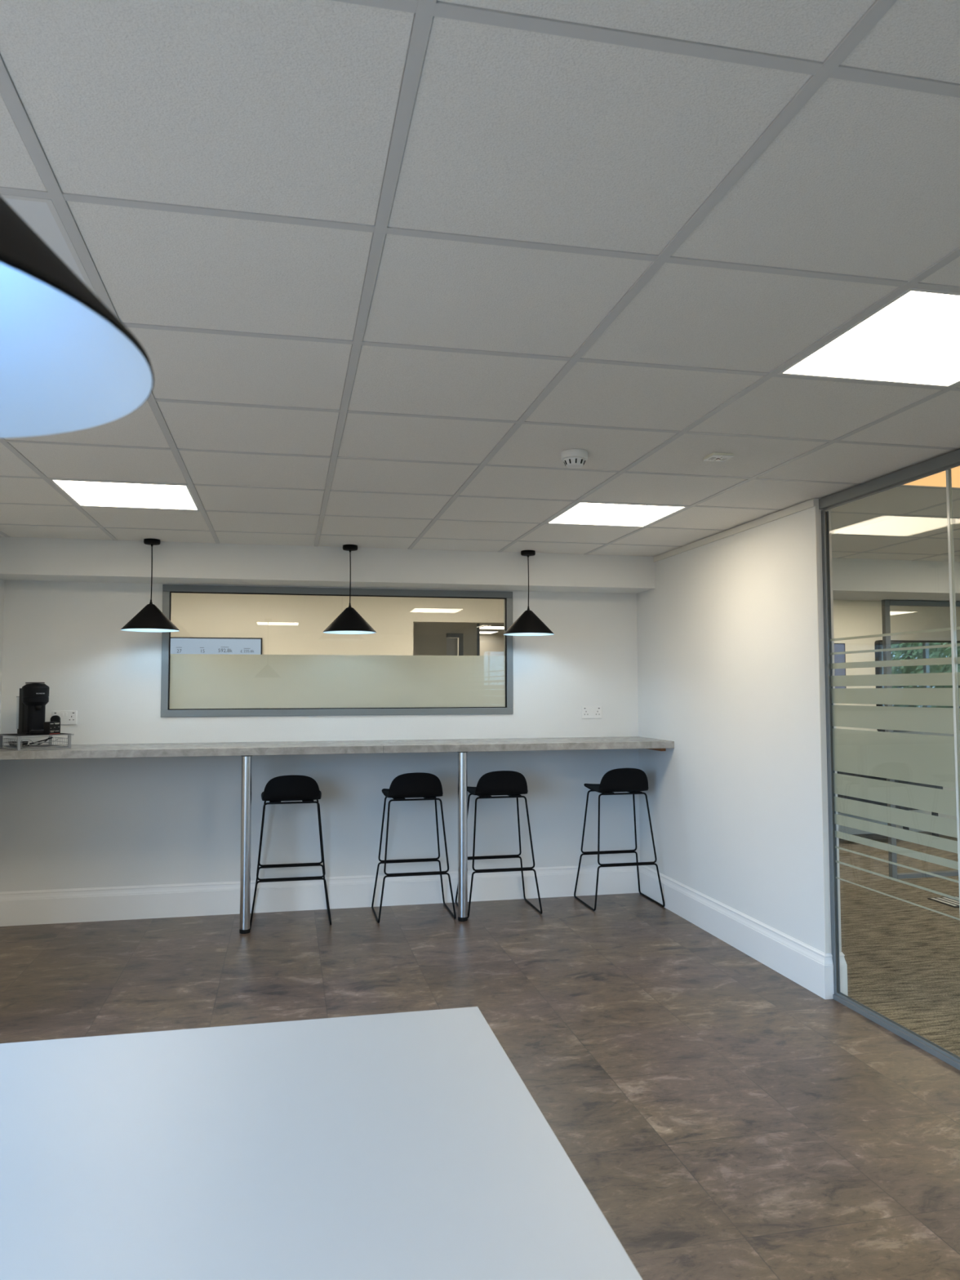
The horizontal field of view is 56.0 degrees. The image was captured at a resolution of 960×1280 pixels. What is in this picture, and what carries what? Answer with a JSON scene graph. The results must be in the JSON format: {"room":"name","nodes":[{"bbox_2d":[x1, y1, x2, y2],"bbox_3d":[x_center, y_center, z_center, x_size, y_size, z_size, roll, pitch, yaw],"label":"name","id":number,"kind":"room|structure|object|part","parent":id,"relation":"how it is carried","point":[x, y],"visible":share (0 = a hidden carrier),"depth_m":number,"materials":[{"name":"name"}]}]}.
{"room":"common room","nodes":[
{"label":"common room","id":0,"kind":"room"},
{"bbox_2d":[0,578,4,733],"bbox_3d":[-2.155,0.296,1.410,0.150,2.454,8.578,1,-3,-12],"label":"wall","id":1,"kind":"structure","parent":0,"point":[2,581],"depth_m":5.61,"materials":[{"name":"white paint"}]},
{"bbox_2d":[0,580,639,892],"bbox_3d":[-0.984,0.553,6.091,4.403,2.454,0.100,1,-3,-12],"label":"wall","id":2,"kind":"structure","parent":0,"point":[105,822],"depth_m":5.93,"materials":[{"name":"white paint"}]},
{"bbox_2d":[37,715,60,744],"bbox_3d":[-2.689,0.563,5.624,0.141,0.184,0.058,2,-4,-36],"label":"plug","id":3,"kind":"object","parent":2,"relation":"attached to","point":[54,718],"visible":0.61,"depth_m":5.63,"materials":[{"name":"black plastic"}]},
{"bbox_2d":[52,711,76,724],"bbox_3d":[-2.617,0.489,5.687,0.146,0.086,0.012,1,-3,-12],"label":"double socket","id":4,"kind":"object","parent":2,"relation":"attached to","point":[66,717],"visible":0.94,"depth_m":5.69,"materials":[{"name":"white plastic"}]},
{"bbox_2d":[0,864,639,926],"bbox_3d":[-0.916,1.672,5.983,4.210,0.206,0.016,1,-3,-12],"label":"baseboard","id":5,"kind":"structure","parent":2,"relation":"attached to","point":[21,908],"depth_m":5.91,"materials":[{"name":"white wood"}]},
{"bbox_2d":[0,536,655,593],"bbox_3d":[-0.888,-0.524,5.948,4.210,0.319,0.336,1,-3,-12],"label":"beam","id":6,"kind":"structure","parent":2,"relation":"attached to","point":[21,558],"depth_m":5.77,"materials":[{"name":"white paint"}]},
{"bbox_2d":[160,584,513,716],"bbox_3d":[-0.920,0.080,6.110,2.337,0.856,0.082,1,-3,-12],"label":"window","id":7,"kind":"structure","parent":2,"relation":"in","point":[193,685],"depth_m":6.08,"materials":[{"name":"glass"}]},
{"bbox_2d":[0,736,674,759],"bbox_3d":[-0.856,0.680,5.744,4.208,0.045,0.615,1,-3,-12],"label":"countertop","id":8,"kind":"structure","parent":2,"relation":"attached to","point":[282,748],"depth_m":5.55,"materials":[{"name":"grey stone"}]},
{"bbox_2d":[0,733,74,750],"bbox_3d":[-2.628,0.598,5.340,0.306,0.084,0.320,-3,-4,43],"label":"stand","id":9,"kind":"object","parent":8,"relation":"on","point":[19,736],"visible":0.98,"depth_m":5.29,"materials":[{"name":"silver metal"}]},
{"bbox_3d":[-2.826,0.601,5.328,0.012,0.076,0.016,-3,-4,43],"label":"leg","id":10,"kind":"part","parent":9,"relation":"part of","materials":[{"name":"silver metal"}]},
{"bbox_3d":[-2.625,0.591,5.141,0.012,0.076,0.016,-3,-4,43],"label":"leg","id":11,"kind":"part","parent":9,"relation":"part of","materials":[{"name":"silver metal"}]},
{"bbox_2d":[20,742,41,746],"bbox_3d":[-2.612,0.610,5.258,0.043,0.016,0.183,-1,-3,8],"label":"spoon","id":12,"kind":"object","parent":9,"relation":"in","point":[34,743],"visible":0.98,"depth_m":5.23,"materials":[{"name":"silver metal"}]},
{"bbox_2d":[16,682,49,734],"bbox_3d":[-2.662,0.405,5.377,0.270,0.304,0.148,-3,-4,43],"label":"coffee machine","id":13,"kind":"object","parent":9,"relation":"on","point":[33,698],"visible":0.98,"depth_m":5.31,"materials":[{"name":"black plastic"}]},
{"bbox_2d":[35,705,41,710],"bbox_3d":[-2.603,0.399,5.323,0.033,0.026,0.033,-3,-4,43],"label":"outlet","id":14,"kind":"object","parent":13,"relation":"attached to","point":[37,707],"depth_m":5.31,"materials":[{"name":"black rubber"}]},
{"bbox_3d":[-2.628,0.635,5.336,0.291,0.005,0.300,-3,-4,43],"label":"rail","id":15,"kind":"part","parent":9,"relation":"part of","materials":[{"name":"silver metal"}]},
{"bbox_3d":[-2.624,0.604,5.334,0.285,0.052,0.263,-3,-4,43],"label":"wire drawer","id":16,"kind":"part","parent":9,"relation":"part of","materials":[{"name":"silver metal"}]},
{"bbox_3d":[-2.628,0.560,5.342,0.306,0.005,0.320,-3,-4,43],"label":"plate","id":17,"kind":"part","parent":9,"relation":"part of","materials":[{"name":"silver metal"}]},
{"bbox_2d":[29,737,53,744],"bbox_3d":[-2.574,0.590,5.298,0.124,0.041,0.011,1,-4,-27],"label":"stirrer","id":18,"kind":"object","parent":9,"relation":"in","point":[51,737],"visible":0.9,"depth_m":5.30,"materials":[{"name":"black plastic"}]},
{"bbox_2d":[43,721,60,734],"bbox_3d":[-2.521,0.518,5.322,0.041,0.072,0.088,-1,-3,18],"label":"box","id":19,"kind":"object","parent":9,"relation":"on","point":[50,727],"visible":1,"depth_m":5.29,"materials":[{"name":"black"}]},
{"bbox_3d":[-2.432,0.602,5.349,0.012,0.076,0.016,-3,-4,43],"label":"leg","id":20,"kind":"part","parent":9,"relation":"part of","materials":[{"name":"silver metal"}]},
{"bbox_2d":[582,706,601,718],"bbox_3d":[0.794,0.514,6.417,0.146,0.086,0.012,1,-3,-12],"label":"double socket","id":21,"kind":"object","parent":2,"relation":"attached to","point":[588,712],"visible":1,"depth_m":6.41,"materials":[{"name":"white plastic"}]},
{"bbox_2d":[413,622,504,655],"bbox_3d":[0.064,0.901,11.502,4.000,2.354,6.180,1,-3,-12],"label":"wall","id":22,"kind":"structure","parent":0,"point":[428,638],"depth_m":9.83,"materials":[{"name":"beige paint"}]},
{"bbox_2d":[446,633,463,655],"bbox_3d":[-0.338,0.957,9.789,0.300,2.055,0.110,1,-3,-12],"label":"door","id":23,"kind":"structure","parent":22,"relation":"in","point":[451,643],"depth_m":9.87,"materials":[{"name":"wood"}]},
{"bbox_2d":[476,623,479,655],"bbox_3d":[1.112,0.847,10.091,2.340,2.300,0.060,1,-3,-12],"label":"trim","id":24,"kind":"structure","parent":22,"relation":"attached to","point":[477,624],"depth_m":9.87,"materials":[{"name":"grey metal"}]},
{"bbox_2d":[0,0,959,633],"bbox_3d":[2.405,-0.628,6.574,11.210,0.140,16.950,1,-3,-12],"label":"ceiling","id":25,"kind":"structure","parent":0,"point":[375,266],"depth_m":1.89,"materials":[{"name":"tile"}]},
{"bbox_2d":[0,194,97,297],"bbox_3d":[-1.141,-0.814,1.906,0.575,0.012,0.575,1,-3,-12],"label":"ceiling light panel","id":26,"kind":"object","parent":25,"relation":"attached to","point":[41,215],"visible":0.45,"depth_m":1.79,"materials":[{"name":"white plastic"}]},
{"bbox_2d":[0,195,154,438],"bbox_3d":[-0.334,-0.517,0.452,0.334,0.750,0.334,1,-3,-12],"label":"pendant lamp","id":27,"kind":"object","parent":25,"relation":"hanging from","point":[68,363],"visible":1,"depth_m":0.53,"materials":[{"name":"black metal"}]},
{"bbox_2d":[48,479,199,510],"bbox_3d":[-1.644,-0.682,4.249,0.575,0.012,0.575,1,-3,-12],"label":"ceiling light panel","id":28,"kind":"object","parent":25,"relation":"attached to","point":[83,493],"visible":0.84,"depth_m":4.22,"materials":[{"name":"white plastic"}]},
{"bbox_2d":[120,538,179,631],"bbox_3d":[-1.988,-0.333,5.462,0.334,0.552,0.334,1,-3,-12],"label":"pendant lamp","id":29,"kind":"object","parent":25,"relation":"hanging from","point":[150,618],"visible":1,"depth_m":5.39,"materials":[{"name":"black metal"}]},
{"bbox_3d":[-1.987,-0.138,5.451,0.334,0.160,0.334,1,-3,-12],"label":"lamp shade","id":30,"kind":"part","parent":29,"relation":"part of","materials":[{"name":"black metal"}]},
{"bbox_3d":[-1.987,-0.406,5.466,0.008,0.336,0.006,1,-3,-12],"label":"cord","id":31,"kind":"part","parent":29,"relation":"part of","materials":[{"name":"black metal"}]},
{"bbox_2d":[323,544,376,634],"bbox_3d":[-0.822,-0.322,5.711,0.334,0.552,0.334,1,-3,-12],"label":"pendant lamp","id":32,"kind":"object","parent":25,"relation":"hanging from","point":[349,621],"visible":1,"depth_m":5.63,"materials":[{"name":"black metal"}]},
{"bbox_3d":[-0.822,-0.127,5.700,0.334,0.160,0.334,1,-3,-12],"label":"lamp shade","id":33,"kind":"part","parent":32,"relation":"part of","materials":[{"name":"black metal"}]},
{"bbox_3d":[-0.822,-0.395,5.715,0.008,0.336,0.006,1,-3,-12],"label":"cord","id":34,"kind":"part","parent":32,"relation":"part of","materials":[{"name":"black metal"}]},
{"bbox_2d":[480,631,499,634],"bbox_3d":[-0.041,-0.122,14.189,0.590,0.012,0.590,1,-3,-12],"label":"ceiling light panel","id":35,"kind":"object","parent":25,"relation":"attached to","point":[481,632],"visible":0.49,"depth_m":14.16,"materials":[{"name":"white plastic"}]},
{"bbox_2d":[480,631,496,633],"bbox_3d":[-0.041,-0.123,14.189,0.560,0.007,0.560,1,-3,-12],"label":"diffuser","id":36,"kind":"object","parent":35,"relation":"attached to","point":[480,632],"depth_m":14.16,"materials":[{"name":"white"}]},
{"bbox_2d":[480,625,504,629],"bbox_3d":[0.287,-0.181,13.136,0.590,0.012,0.590,1,-3,-12],"label":"ceiling light panel","id":37,"kind":"object","parent":25,"relation":"attached to","point":[484,627],"visible":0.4,"depth_m":13.06,"materials":[{"name":"white plastic"}]},
{"bbox_2d":[503,550,554,635],"bbox_3d":[0.319,-0.312,5.955,0.334,0.552,0.334,1,-3,-12],"label":"pendant lamp","id":38,"kind":"object","parent":25,"relation":"hanging from","point":[528,624],"visible":1,"depth_m":5.88,"materials":[{"name":"black metal"}]},
{"bbox_3d":[0.320,-0.384,5.959,0.008,0.336,0.006,1,-3,-12],"label":"cord","id":39,"kind":"part","parent":38,"relation":"part of","materials":[{"name":"black metal"}]},
{"bbox_3d":[0.319,-0.117,5.944,0.334,0.160,0.334,1,-3,-12],"label":"lamp shade","id":40,"kind":"part","parent":38,"relation":"part of","materials":[{"name":"black metal"}]},
{"bbox_2d":[560,448,587,468],"bbox_3d":[0.365,-0.696,3.487,0.103,0.058,0.103,1,-3,-12],"label":"smoke detector","id":41,"kind":"object","parent":25,"relation":"attached to","point":[572,458],"visible":1,"depth_m":3.45,"materials":[{"name":"white plastic"}]},
{"bbox_2d":[546,502,687,527],"bbox_3d":[0.703,-0.661,4.751,0.575,0.012,0.575,1,-3,-12],"label":"ceiling light panel","id":42,"kind":"object","parent":25,"relation":"attached to","point":[582,513],"visible":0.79,"depth_m":4.74,"materials":[{"name":"white plastic"}]},
{"bbox_2d":[703,452,733,462],"bbox_3d":[0.936,-0.717,3.546,0.086,0.014,0.086,1,-3,-12],"label":"indicator","id":43,"kind":"object","parent":25,"relation":"attached to","point":[714,456],"visible":1,"depth_m":3.53,"materials":[{"name":"beige plastic"}]},
{"bbox_2d":[777,288,959,387],"bbox_3d":[1.205,-0.793,2.408,0.575,0.012,0.575,1,-3,-12],"label":"ceiling light panel","id":44,"kind":"object","parent":25,"relation":"attached to","point":[913,338],"visible":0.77,"depth_m":2.43,"materials":[{"name":"white plastic"}]},
{"bbox_2d":[831,558,959,601],"bbox_3d":[4.510,-0.474,7.057,6.587,0.326,0.590,1,-3,-12],"label":"beam","id":45,"kind":"structure","parent":25,"relation":"attached to","point":[853,579],"depth_m":6.44,"materials":[{"name":"white paint"}]},
{"bbox_2d":[901,466,959,488],"bbox_3d":[2.128,-0.716,3.830,0.575,0.012,0.575,1,-3,-12],"label":"ceiling light panel","id":46,"kind":"object","parent":25,"relation":"attached to","point":[937,480],"visible":0.23,"depth_m":4.00,"materials":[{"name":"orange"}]},
{"bbox_3d":[2.128,-0.716,3.830,0.575,0.012,0.575,1,-3,-12],"label":"frame","id":47,"kind":"part","parent":46,"relation":"part of","materials":[{"name":"white"}]},
{"bbox_2d":[0,831,959,1279],"bbox_3d":[2.411,1.842,6.436,11.210,0.100,16.950,1,-3,-12],"label":"floor","id":48,"kind":"structure","parent":0,"point":[726,1117],"depth_m":3.91,"materials":[{"name":"tile"}]},
{"bbox_2d":[239,755,252,933],"bbox_3d":[-1.403,1.215,5.409,0.124,1.058,0.124,1,-3,-12],"label":"support post","id":49,"kind":"object","parent":48,"relation":"on","point":[246,761],"visible":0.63,"depth_m":5.39,"materials":[{"name":"silver metal"}]},
{"bbox_2d":[249,774,331,929],"bbox_3d":[-1.193,1.300,5.706,0.494,0.919,0.435,1,-3,-12],"label":"bar stool","id":50,"kind":"object","parent":48,"relation":"on","point":[304,788],"visible":1,"depth_m":5.57,"materials":[{"name":"black plastic"}]},
{"bbox_3d":[-1.293,1.012,5.707,0.070,0.009,0.248,1,-3,-12],"label":"seat mount","id":51,"kind":"part","parent":50,"relation":"part of","materials":[{"name":"black metal"}]},
{"bbox_3d":[-1.200,0.992,5.750,0.380,0.036,0.315,1,-3,-12],"label":"seat","id":52,"kind":"part","parent":50,"relation":"part of","materials":[{"name":"black plastic"}]},
{"bbox_3d":[-1.162,0.910,5.578,0.351,0.155,0.057,1,-3,-12],"label":"backrest","id":53,"kind":"part","parent":50,"relation":"part of","materials":[{"name":"black plastic"}]},
{"bbox_3d":[-1.097,1.014,5.749,0.070,0.009,0.248,1,-3,-12],"label":"seat mount","id":54,"kind":"part","parent":50,"relation":"part of","materials":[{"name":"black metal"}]},
{"bbox_2d":[0,1006,642,1279],"bbox_3d":[-0.455,1.123,0.931,1.320,0.740,1.861,1,-3,-12],"label":"meeting table","id":55,"kind":"object","parent":48,"relation":"on","point":[411,1145],"visible":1,"depth_m":1.35,"materials":[{"name":"white laminate"}]},
{"bbox_2d":[371,772,456,923],"bbox_3d":[-0.435,1.306,5.853,0.494,0.919,0.435,1,-3,-12],"label":"bar stool","id":56,"kind":"object","parent":48,"relation":"on","point":[428,786],"visible":1,"depth_m":5.72,"materials":[{"name":"black plastic"}]},
{"bbox_3d":[-0.535,1.018,5.854,0.070,0.009,0.248,1,-3,-12],"label":"seat mount","id":57,"kind":"part","parent":56,"relation":"part of","materials":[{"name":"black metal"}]},
{"bbox_3d":[-0.442,0.998,5.896,0.380,0.036,0.315,1,-3,-12],"label":"seat","id":58,"kind":"part","parent":56,"relation":"part of","materials":[{"name":"black plastic"}]},
{"bbox_3d":[-0.404,0.916,5.725,0.351,0.155,0.057,1,-3,-12],"label":"backrest","id":59,"kind":"part","parent":56,"relation":"part of","materials":[{"name":"black plastic"}]},
{"bbox_3d":[-0.339,1.020,5.896,0.070,0.009,0.248,1,-3,-12],"label":"seat mount","id":60,"kind":"part","parent":56,"relation":"part of","materials":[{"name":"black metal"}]},
{"bbox_2d":[457,751,467,921],"bbox_3d":[-0.109,1.227,5.686,0.124,1.058,0.124,1,-3,-12],"label":"support post","id":61,"kind":"object","parent":48,"relation":"on","point":[462,756],"visible":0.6,"depth_m":5.66,"materials":[{"name":"silver metal"}]},
{"bbox_2d":[455,770,542,918],"bbox_3d":[0.115,1.311,5.970,0.494,0.919,0.435,1,-3,-12],"label":"bar stool","id":62,"kind":"object","parent":48,"relation":"on","point":[512,784],"visible":0.94,"depth_m":5.83,"materials":[{"name":"black plastic"}]},
{"bbox_3d":[0.015,1.023,5.972,0.070,0.009,0.248,1,-3,-12],"label":"seat mount","id":63,"kind":"part","parent":62,"relation":"part of","materials":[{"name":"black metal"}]},
{"bbox_3d":[0.109,1.004,6.014,0.380,0.036,0.315,1,-3,-12],"label":"seat","id":64,"kind":"part","parent":62,"relation":"part of","materials":[{"name":"black plastic"}]},
{"bbox_3d":[0.146,0.921,5.842,0.351,0.155,0.057,1,-3,-12],"label":"backrest","id":65,"kind":"part","parent":62,"relation":"part of","materials":[{"name":"black plastic"}]},
{"bbox_3d":[0.211,1.025,6.013,0.070,0.009,0.248,1,-3,-12],"label":"seat mount","id":66,"kind":"part","parent":62,"relation":"part of","materials":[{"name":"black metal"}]},
{"bbox_2d":[573,768,664,911],"bbox_3d":[0.936,1.319,6.146,0.494,0.919,0.435,1,-3,-12],"label":"bar stool","id":67,"kind":"object","parent":48,"relation":"on","point":[632,780],"visible":1,"depth_m":6.02,"materials":[{"name":"black plastic"}]},
{"bbox_3d":[0.836,1.031,6.147,0.070,0.009,0.248,1,-3,-12],"label":"seat mount","id":68,"kind":"part","parent":67,"relation":"part of","materials":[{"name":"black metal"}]},
{"bbox_3d":[0.929,1.011,6.190,0.380,0.036,0.315,1,-3,-12],"label":"seat","id":69,"kind":"part","parent":67,"relation":"part of","materials":[{"name":"black plastic"}]},
{"bbox_3d":[0.967,0.929,6.018,0.351,0.155,0.057,1,-3,-12],"label":"backrest","id":70,"kind":"part","parent":67,"relation":"part of","materials":[{"name":"black plastic"}]},
{"bbox_3d":[1.032,1.033,6.189,0.070,0.009,0.248,1,-3,-12],"label":"seat mount","id":71,"kind":"part","parent":67,"relation":"part of","materials":[{"name":"black metal"}]},
{"bbox_2d":[837,771,942,836],"bbox_3d":[3.644,1.542,8.671,1.430,0.740,0.536,1,-3,-12],"label":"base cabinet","id":72,"kind":"object","parent":48,"relation":"on","point":[838,772],"visible":0.02,"depth_m":8.43,"materials":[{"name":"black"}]},
{"bbox_3d":[3.236,1.374,8.326,0.464,0.420,0.015,1,-3,-12],"label":"door","id":73,"kind":"part","parent":72,"relation":"part of","materials":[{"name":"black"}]},
{"bbox_3d":[3.699,1.378,8.425,0.464,0.420,0.015,1,-3,-12],"label":"door","id":74,"kind":"part","parent":72,"relation":"part of","materials":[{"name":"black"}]},
{"bbox_3d":[4.163,1.382,8.524,0.464,0.420,0.015,1,-3,-12],"label":"door","id":75,"kind":"part","parent":72,"relation":"part of","materials":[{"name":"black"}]},
{"bbox_3d":[4.330,1.756,8.588,0.040,0.300,0.040,1,-3,-12],"label":"leg","id":76,"kind":"part","parent":72,"relation":"part of","materials":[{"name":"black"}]},
{"bbox_2d":[881,600,959,879],"bbox_3d":[5.401,0.773,7.419,4.672,2.127,0.060,1,-3,-12],"label":"door frame","id":77,"kind":"structure","parent":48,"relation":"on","point":[886,604],"depth_m":6.95,"materials":[{"name":"grey metal"}]},
{"bbox_2d":[927,896,959,907],"bbox_3d":[3.255,1.766,6.104,0.320,0.009,0.260,1,-3,-12],"label":"floor vent","id":78,"kind":"object","parent":48,"relation":"on","point":[945,900],"visible":0.79,"depth_m":6.10,"materials":[{"name":"black"}]},
{"bbox_2d":[170,592,959,834],"bbox_3d":[1.865,0.739,8.680,11.060,2.354,0.100,1,-3,-12],"label":"wall","id":79,"kind":"structure","parent":0,"point":[286,624],"depth_m":8.08,"materials":[{"name":"beige paint"}]},
{"bbox_2d":[170,636,262,654],"bbox_3d":[-2.540,0.352,7.679,1.330,0.750,0.052,1,-3,-12],"label":"wall screen","id":80,"kind":"object","parent":79,"relation":"attached to","point":[228,646],"visible":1,"depth_m":7.73,"materials":[{"name":"white plastic"}]},
{"bbox_2d":[834,643,846,688],"bbox_3d":[3.306,0.266,8.943,0.680,0.470,0.040,1,-3,-12],"label":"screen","id":81,"kind":"object","parent":79,"relation":"attached to","point":[838,647],"visible":0.14,"depth_m":8.98,"materials":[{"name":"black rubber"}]},
{"bbox_2d":[874,640,959,732],"bbox_3d":[4.893,0.470,9.261,1.840,0.920,0.060,1,-3,-12],"label":"window","id":82,"kind":"structure","parent":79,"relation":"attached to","point":[941,652],"depth_m":9.14,"materials":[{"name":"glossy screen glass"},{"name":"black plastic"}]},
{"bbox_2d":[636,497,841,953],"bbox_3d":[1.416,0.508,5.395,0.085,2.454,2.268,1,-3,-12],"label":"wall","id":83,"kind":"structure","parent":0,"point":[727,629],"depth_m":5.03,"materials":[{"name":"white paint"}]},
{"bbox_2d":[647,748,666,751],"bbox_3d":[1.170,0.739,6.246,0.036,0.028,0.477,1,-3,-12],"label":"batten","id":84,"kind":"object","parent":83,"relation":"attached to","point":[657,749],"visible":0.29,"depth_m":6.04,"materials":[{"name":"brown wood"}]},
{"bbox_2d":[639,865,825,999],"bbox_3d":[1.373,1.629,5.306,0.016,0.206,2.267,1,-3,-12],"label":"baseboard","id":85,"kind":"structure","parent":83,"relation":"attached to","point":[803,964],"depth_m":4.96,"materials":[{"name":"white wood"}]},
{"bbox_2d":[653,498,831,953],"bbox_3d":[1.420,0.446,5.225,0.040,2.146,1.935,1,-3,-12],"label":"trim","id":86,"kind":"structure","parent":83,"relation":"attached to","point":[814,502],"depth_m":4.30,"materials":[{"name":"white paint"}]},
{"bbox_2d":[824,951,848,999],"bbox_3d":[1.658,1.567,4.218,0.117,0.206,0.016,1,-3,-12],"label":"baseboard","id":87,"kind":"structure","parent":83,"relation":"attached to","point":[828,965],"depth_m":4.21,"materials":[{"name":"white wood"}]},
{"bbox_2d":[818,448,959,1070],"bbox_3d":[2.314,0.324,1.205,0.048,2.350,6.310,1,-3,-12],"label":"glass wall","id":88,"kind":"structure","parent":0,"point":[927,759],"depth_m":3.83,"materials":[{"name":"grey glass"}]}
]}

